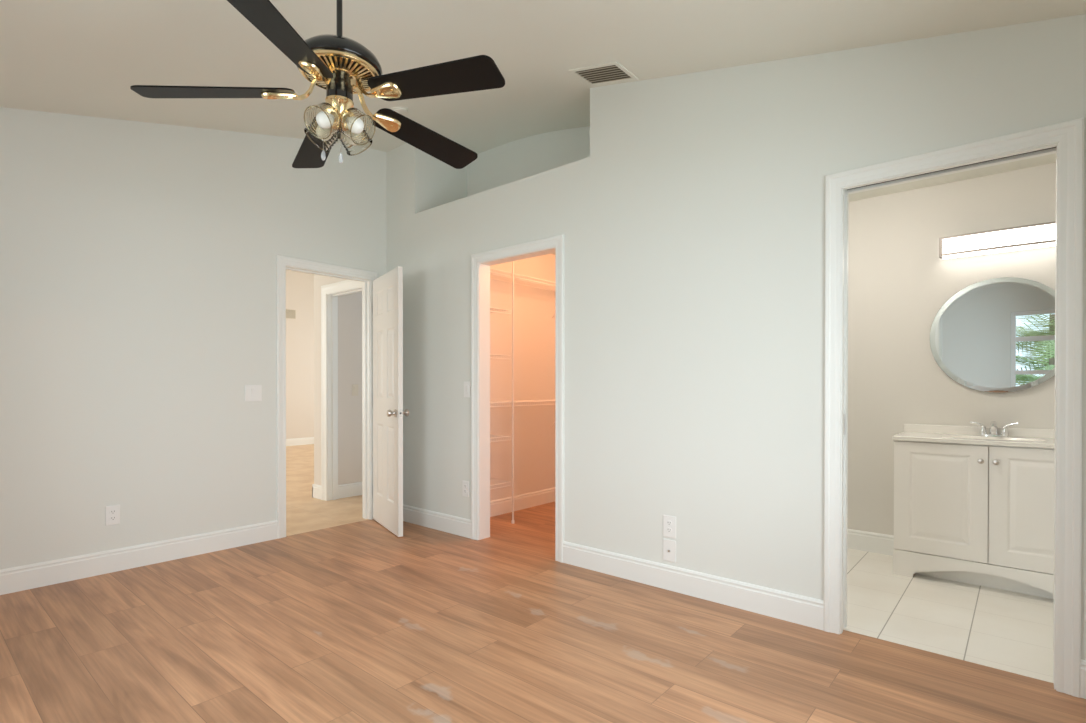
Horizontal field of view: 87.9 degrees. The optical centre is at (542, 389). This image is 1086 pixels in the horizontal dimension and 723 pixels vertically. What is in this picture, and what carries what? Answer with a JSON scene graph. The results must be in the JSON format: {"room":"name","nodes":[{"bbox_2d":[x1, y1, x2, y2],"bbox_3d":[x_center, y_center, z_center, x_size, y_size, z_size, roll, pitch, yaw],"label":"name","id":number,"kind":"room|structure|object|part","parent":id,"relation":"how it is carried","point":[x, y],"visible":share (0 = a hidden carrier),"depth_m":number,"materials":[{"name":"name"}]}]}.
{"room":"empty bedroom","nodes":[
{"label":"empty bedroom","id":0,"kind":"room"},
{"bbox_2d":[0,107,385,569],"bbox_3d":[-2.466,-0.503,3.680,0.110,3.220,3.276,0,0,41],"label":"wall","id":1,"kind":"structure","parent":0,"point":[138,259],"depth_m":3.55,"materials":[{"name":"white paint"}]},
{"bbox_2d":[105,505,119,525],"bbox_3d":[-2.615,0.764,3.423,0.009,0.117,0.072,0,0,41],"label":"wall outlet","id":2,"kind":"object","parent":1,"relation":"attached to","point":[112,513],"visible":1,"depth_m":3.42,"materials":[{"name":"white plastic"}]},
{"bbox_2d":[0,520,277,594],"bbox_3d":[-2.424,1.040,3.644,0.014,0.135,3.262,0,0,41],"label":"baseboard","id":3,"kind":"structure","parent":1,"relation":"attached to","point":[25,577],"depth_m":3.48,"materials":[{"name":"white paint"}]},
{"bbox_2d":[245,385,261,400],"bbox_3d":[-2.079,0.025,4.043,0.010,0.117,0.117,0,0,41],"label":"light switch","id":4,"kind":"object","parent":1,"relation":"attached to","point":[252,392],"visible":1,"depth_m":4.04,"materials":[{"name":"white plastic"}]},
{"bbox_2d":[276,255,377,538],"bbox_3d":[-1.734,0.052,4.525,0.128,2.100,0.850,0,0,41],"label":"trim","id":5,"kind":"structure","parent":1,"relation":"attached to","point":[283,263],"depth_m":4.55,"materials":[{"name":"white paint"}]},
{"bbox_2d":[373,266,408,536],"bbox_3d":[-1.243,0.089,4.482,0.163,2.012,0.702,0,0,-32],"label":"door","id":6,"kind":"structure","parent":1,"relation":"in","point":[388,412],"depth_m":4.41,"materials":[{"name":"white paint"}]},
{"bbox_3d":[-1.135,0.177,4.218,0.064,0.062,0.062,0,0,-32],"label":"knob","id":7,"kind":"part","parent":6,"relation":"part of","materials":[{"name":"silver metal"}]},
{"bbox_3d":[-1.051,0.176,4.270,0.064,0.062,0.062,0,0,-32],"label":"knob","id":8,"kind":"part","parent":6,"relation":"part of","materials":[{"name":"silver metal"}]},
{"bbox_2d":[286,270,313,438],"bbox_3d":[-5.895,-0.608,9.431,0.100,3.360,8.000,0,0,41],"label":"wall","id":9,"kind":"structure","parent":0,"point":[299,285],"depth_m":10.80,"materials":[{"name":"beige paint"}]},
{"bbox_2d":[286,309,295,318],"bbox_3d":[-4.776,-1.429,10.647,0.012,0.170,0.200,0,0,41],"label":"air vent","id":10,"kind":"object","parent":9,"relation":"in","point":[291,314],"visible":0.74,"depth_m":10.65,"materials":[{"name":"beige paint"}]},
{"bbox_2d":[338,292,361,484],"bbox_3d":[-0.718,-0.588,6.387,1.575,3.360,2.890,0,0,41],"label":"wall","id":11,"kind":"structure","parent":0,"point":[349,305],"depth_m":5.75,"materials":[{"name":"beige paint"}]},
{"bbox_2d":[286,437,361,498],"bbox_3d":[-3.488,1.018,7.378,6.240,0.135,7.800,0,0,41],"label":"baseboard","id":12,"kind":"structure","parent":11,"relation":"attached to","point":[351,489],"depth_m":5.77,"materials":[{"name":"white paint"}]},
{"bbox_2d":[352,384,357,395],"bbox_3d":[-1.933,0.005,5.798,0.010,0.117,0.072,0,0,41],"label":"light switch","id":13,"kind":"object","parent":11,"relation":"attached to","point":[354,386],"visible":1,"depth_m":5.79,"materials":[{"name":"beige plastic"}]},
{"bbox_2d":[490,254,554,500],"bbox_3d":[-0.114,-0.151,5.346,0.100,2.500,2.090,0,0,41],"label":"wall","id":14,"kind":"structure","parent":0,"point":[534,308],"depth_m":5.20,"materials":[{"name":"white paint"}]},
{"bbox_2d":[490,478,510,489],"bbox_3d":[-0.504,0.775,4.586,0.305,0.038,0.386,0,0,41],"label":"wire shelf","id":15,"kind":"object","parent":14,"relation":"attached to","point":[493,480],"visible":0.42,"depth_m":4.58,"materials":[{"name":"white metal"}]},
{"bbox_2d":[490,354,510,359],"bbox_3d":[-0.503,-0.265,4.580,0.305,0.038,0.386,0,0,41],"label":"wire shelf","id":16,"kind":"object","parent":14,"relation":"attached to","point":[491,355],"visible":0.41,"depth_m":4.56,"materials":[{"name":"white metal"}]},
{"bbox_2d":[490,434,510,442],"bbox_3d":[-0.504,0.400,4.584,0.305,0.038,0.386,0,0,41],"label":"wire shelf","id":17,"kind":"object","parent":14,"relation":"attached to","point":[492,436],"visible":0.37,"depth_m":4.58,"materials":[{"name":"white metal"}]},
{"bbox_2d":[490,307,510,314],"bbox_3d":[-0.503,-0.635,4.578,0.305,0.038,0.386,0,0,41],"label":"wire shelf","id":18,"kind":"object","parent":14,"relation":"attached to","point":[496,309],"visible":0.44,"depth_m":4.57,"materials":[{"name":"white metal"}]},
{"bbox_2d":[490,487,554,516],"bbox_3d":[0.498,1.035,4.762,1.600,0.135,1.990,0,0,41],"label":"baseboard","id":19,"kind":"structure","parent":14,"relation":"attached to","point":[523,501],"depth_m":5.17,"materials":[{"name":"white paint"}]},
{"bbox_2d":[490,268,554,317],"bbox_3d":[0.010,-0.830,5.176,0.305,0.275,1.964,0,0,41],"label":"wire shelf","id":20,"kind":"object","parent":14,"relation":"attached to","point":[517,278],"visible":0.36,"depth_m":4.92,"materials":[{"name":"white metal"}]},
{"bbox_2d":[490,400,554,427],"bbox_3d":[0.009,0.237,5.183,0.305,0.275,1.964,0,0,41],"label":"wire shelf","id":21,"kind":"object","parent":14,"relation":"attached to","point":[520,401],"visible":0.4,"depth_m":4.82,"materials":[{"name":"white metal"}]},
{"bbox_2d":[0,444,1085,722],"bbox_3d":[-1.685,1.124,5.902,11.000,0.062,7.900,0,0,41],"label":"floor","id":22,"kind":"structure","parent":0,"point":[361,621],"depth_m":2.47,"materials":[{"name":"wood"}]},
{"bbox_2d":[511,261,514,523],"bbox_3d":[-0.247,-0.097,4.634,0.026,2.400,0.026,0,0,41],"label":"pole","id":23,"kind":"object","parent":22,"relation":"on","point":[512,521],"visible":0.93,"depth_m":4.63,"materials":[{"name":"white metal"}]},
{"bbox_2d":[893,440,1053,598],"bbox_3d":[2.579,0.709,3.247,0.898,0.806,0.459,0,0,41],"label":"vanity cabinet","id":24,"kind":"object","parent":22,"relation":"on","point":[982,515],"visible":0.93,"depth_m":3.13,"materials":[{"name":"white wood"}]},
{"bbox_3d":[2.284,0.634,3.246,0.442,0.644,0.018,0,0,41],"label":"cabinet door","id":25,"kind":"part","parent":24,"relation":"part of","materials":[{"name":"white wood"}]},
{"bbox_2d":[892,424,1053,448],"bbox_3d":[2.585,0.266,3.251,0.910,0.077,0.441,0,0,41],"label":"countertop","id":26,"kind":"structure","parent":24,"relation":"on","point":[1017,437],"depth_m":3.31,"materials":[{"name":"white stone"}]},
{"bbox_2d":[970,421,1017,436],"bbox_3d":[2.660,0.234,3.325,0.226,0.092,0.132,0,0,41],"label":"faucet","id":27,"kind":"object","parent":26,"relation":"on","point":[993,431],"visible":1,"depth_m":3.34,"materials":[{"name":"silver metal"}]},
{"bbox_3d":[2.631,0.230,3.401,0.082,0.078,0.040,0,0,41],"label":"handle","id":28,"kind":"part","parent":27,"relation":"part of","materials":[{"name":"silver metal"}]},
{"bbox_3d":[2.659,0.229,3.324,0.042,0.083,0.130,0,0,41],"label":"spout","id":29,"kind":"part","parent":27,"relation":"part of","materials":[{"name":"silver metal"}]},
{"bbox_3d":[2.685,0.273,3.355,0.132,0.013,0.048,0,0,41],"label":"plate","id":30,"kind":"part","parent":27,"relation":"part of","materials":[{"name":"silver metal"}]},
{"bbox_3d":[2.740,0.230,3.308,0.082,0.078,0.040,0,0,41],"label":"handle","id":31,"kind":"part","parent":27,"relation":"part of","materials":[{"name":"silver metal"}]},
{"bbox_3d":[2.624,0.635,2.956,0.442,0.644,0.018,0,0,41],"label":"cabinet door","id":32,"kind":"part","parent":24,"relation":"part of","materials":[{"name":"white wood"}]},
{"bbox_2d":[0,0,1085,201],"bbox_3d":[-0.186,-1.737,2.722,4.810,0.937,5.036,0,0,41],"label":"ceiling","id":33,"kind":"structure","parent":0,"point":[74,57],"depth_m":2.78,"materials":[{"name":"white paint"}]},
{"bbox_2d":[130,0,504,168],"bbox_3d":[-0.705,-1.267,2.056,1.208,0.865,1.267,0,0,21],"label":"ceiling fan","id":34,"kind":"object","parent":33,"relation":"hanging from","point":[339,65],"visible":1,"depth_m":1.99,"materials":[{"name":"black wood"}]},
{"bbox_3d":[-1.139,-1.040,1.974,0.500,0.089,0.138,0,0,-15],"label":"blade","id":35,"kind":"part","parent":34,"relation":"part of","materials":[{"name":"black wood"}]},
{"bbox_3d":[-0.774,-1.048,1.673,0.138,0.070,0.500,0,0,3],"label":"blade","id":36,"kind":"part","parent":34,"relation":"part of","materials":[{"name":"black wood"}]},
{"bbox_3d":[-0.966,-1.052,2.414,0.138,0.070,0.500,0,0,-33],"label":"blade","id":37,"kind":"part","parent":34,"relation":"part of","materials":[{"name":"black wood"}]},
{"bbox_3d":[-0.822,-0.956,2.107,0.120,0.125,0.110,0,0,20],"label":"lamp shade","id":38,"kind":"part","parent":34,"relation":"part of","materials":[{"name":"clear glass"}]},
{"bbox_3d":[-0.813,-0.965,2.099,0.072,0.065,0.057,0,0,41],"label":"bulb","id":39,"kind":"part","parent":34,"relation":"part of","materials":[{"name":"white glass"}]},
{"bbox_3d":[-0.779,-0.955,2.002,0.110,0.125,0.120,0,0,25],"label":"lamp shade","id":40,"kind":"part","parent":34,"relation":"part of","materials":[{"name":"clear glass"}]},
{"bbox_3d":[-0.774,-0.965,2.012,0.057,0.065,0.072,0,0,41],"label":"bulb","id":41,"kind":"part","parent":34,"relation":"part of","materials":[{"name":"white glass"}]},
{"bbox_2d":[305,56,372,92],"bbox_3d":[-0.750,-1.152,2.074,0.244,0.026,0.244,0,0,41],"label":"vent grille","id":42,"kind":"object","parent":34,"relation":"attached to","point":[349,69],"depth_m":2.03,"materials":[{"name":"gold metal"}]},
{"bbox_3d":[-0.749,-1.431,2.072,0.021,0.356,0.021,0,0,41],"label":"down rod","id":43,"kind":"part","parent":34,"relation":"part of","materials":[{"name":"black metal"}]},
{"bbox_3d":[-0.750,-1.167,2.074,0.244,0.010,0.244,0,0,41],"label":"plate","id":44,"kind":"part","parent":34,"relation":"part of","materials":[{"name":"gold metal"}]},
{"bbox_3d":[-0.725,-0.965,2.139,0.058,0.065,0.072,0,0,41],"label":"bulb","id":45,"kind":"part","parent":34,"relation":"part of","materials":[{"name":"white glass"}]},
{"bbox_3d":[-0.686,-0.965,2.051,0.072,0.065,0.057,0,0,41],"label":"bulb","id":46,"kind":"part","parent":34,"relation":"part of","materials":[{"name":"white glass"}]},
{"bbox_3d":[-0.720,-0.956,2.149,0.110,0.125,0.120,0,0,25],"label":"lamp shade","id":47,"kind":"part","parent":34,"relation":"part of","materials":[{"name":"clear glass"}]},
{"bbox_3d":[-0.676,-0.955,2.046,0.120,0.125,0.110,0,0,25],"label":"lamp shade","id":48,"kind":"part","parent":34,"relation":"part of","materials":[{"name":"clear glass"}]},
{"bbox_3d":[-0.497,-1.054,2.388,0.138,0.066,0.501,0,0,41],"label":"blade","id":49,"kind":"part","parent":34,"relation":"part of","materials":[{"name":"black wood"}]},
{"bbox_3d":[-0.375,-1.054,1.928,0.500,0.061,0.138,0,0,21],"label":"blade","id":50,"kind":"part","parent":34,"relation":"part of","materials":[{"name":"black wood"}]},
{"bbox_2d":[391,106,408,114],"bbox_3d":[-1.019,-1.978,3.985,0.136,0.058,0.135,0,0,36],"label":"smoke detector","id":51,"kind":"object","parent":33,"relation":"attached to","point":[401,110],"visible":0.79,"depth_m":3.95,"materials":[{"name":"white paint"}]},
{"bbox_2d":[569,61,638,86],"bbox_3d":[0.348,-1.811,3.237,0.329,0.081,0.232,0,0,41],"label":"ceiling vent","id":52,"kind":"object","parent":33,"relation":"in","point":[614,72],"visible":1,"depth_m":3.23,"materials":[{"name":"white metal"}]},
{"bbox_2d":[314,14,1085,659],"bbox_3d":[-0.041,-0.573,3.833,5.925,3.360,0.110,0,0,41],"label":"wall","id":53,"kind":"structure","parent":0,"point":[692,225],"depth_m":3.00,"materials":[{"name":"white paint"}]},
{"bbox_2d":[321,280,361,500],"bbox_3d":[-1.795,0.035,5.325,0.975,2.125,0.128,0,0,41],"label":"trim","id":54,"kind":"structure","parent":53,"relation":"attached to","point":[330,293],"depth_m":5.57,"materials":[{"name":"white paint"}]},
{"bbox_2d":[462,481,468,496],"bbox_3d":[-0.580,0.745,4.223,0.072,0.117,0.009,0,0,41],"label":"wall outlet","id":55,"kind":"object","parent":53,"relation":"attached to","point":[465,484],"visible":1,"depth_m":4.22,"materials":[{"name":"white plastic"}]},
{"bbox_2d":[464,382,470,396],"bbox_3d":[-0.569,0.000,4.208,0.072,0.117,0.010,0,0,41],"label":"light switch","id":56,"kind":"object","parent":53,"relation":"attached to","point":[467,385],"visible":1,"depth_m":4.20,"materials":[{"name":"white plastic"}]},
{"bbox_2d":[426,126,589,209],"bbox_3d":[-0.127,-1.764,4.341,1.964,0.764,0.560,0,0,41],"label":"wall niche","id":57,"kind":"object","parent":53,"relation":"in","point":[522,158],"visible":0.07,"depth_m":4.72,"materials":[{"name":"white paint"}]},
{"bbox_2d":[471,234,563,562],"bbox_3d":[-0.163,0.057,3.928,0.866,2.100,0.128,0,0,41],"label":"trim","id":58,"kind":"structure","parent":53,"relation":"attached to","point":[481,262],"depth_m":4.13,"materials":[{"name":"white paint"}]},
{"bbox_2d":[663,539,675,562],"bbox_3d":[0.700,0.895,3.124,0.078,0.120,0.015,0,0,41],"label":"cable plate","id":59,"kind":"object","parent":53,"relation":"attached to","point":[669,546],"visible":1,"depth_m":3.12,"materials":[{"name":"white plastic"}]},
{"bbox_2d":[663,515,675,538],"bbox_3d":[0.702,0.761,3.125,0.078,0.120,0.009,0,0,41],"label":"wall outlet","id":60,"kind":"object","parent":53,"relation":"attached to","point":[669,522],"visible":1,"depth_m":3.12,"materials":[{"name":"white plastic"}]},
{"bbox_2d":[403,504,1085,698],"bbox_3d":[0.364,1.042,3.413,4.550,0.135,0.014,0,0,41],"label":"baseboard","id":61,"kind":"structure","parent":53,"relation":"attached to","point":[795,608],"depth_m":3.05,"materials":[{"name":"white paint"}]},
{"bbox_2d":[824,118,1083,697],"bbox_3d":[1.671,0.066,2.370,0.860,2.100,0.147,0,0,41],"label":"trim","id":62,"kind":"structure","parent":53,"relation":"attached to","point":[1065,139],"depth_m":2.12,"materials":[{"name":"white paint"}]},
{"bbox_2d":[1085,589,1085,621],"bbox_3d":[1.994,0.784,2.019,0.072,0.117,0.009,0,0,41],"label":"wall outlet","id":63,"kind":"object","parent":53,"relation":"attached to","point":[1085,589],"visible":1,"depth_m":2.04,"materials":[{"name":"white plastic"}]},
{"bbox_2d":[847,163,1055,534],"bbox_3d":[2.372,-0.141,3.790,2.300,2.500,0.100,0,0,41],"label":"wall","id":64,"kind":"structure","parent":0,"point":[898,281],"depth_m":3.67,"materials":[{"name":"white paint"}]},
{"bbox_2d":[847,529,893,555],"bbox_3d":[1.494,1.042,3.541,1.100,0.135,1.430,0,0,41],"label":"baseboard","id":65,"kind":"structure","parent":64,"relation":"attached to","point":[873,542],"depth_m":3.83,"materials":[{"name":"white paint"}]},
{"bbox_2d":[904,424,1053,437],"bbox_3d":[2.721,0.253,3.411,0.910,0.053,0.020,0,0,41],"label":"backsplash","id":66,"kind":"structure","parent":64,"relation":"attached to","point":[923,428],"depth_m":3.47,"materials":[{"name":"white stone"}]},
{"bbox_2d":[930,277,1054,392],"bbox_3d":[2.743,-0.326,3.386,0.692,0.692,0.017,0,0,42],"label":"wall mirror","id":67,"kind":"object","parent":64,"relation":"attached to","point":[995,335],"visible":0.85,"depth_m":3.38,"materials":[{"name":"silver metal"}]},
{"bbox_2d":[939,221,1055,258],"bbox_3d":[2.731,-0.884,3.349,0.610,0.126,0.096,0,0,41],"label":"vanity light","id":68,"kind":"object","parent":64,"relation":"attached to","point":[1040,235],"visible":0.8,"depth_m":3.33,"materials":[{"name":"white plastic"}]}
]}

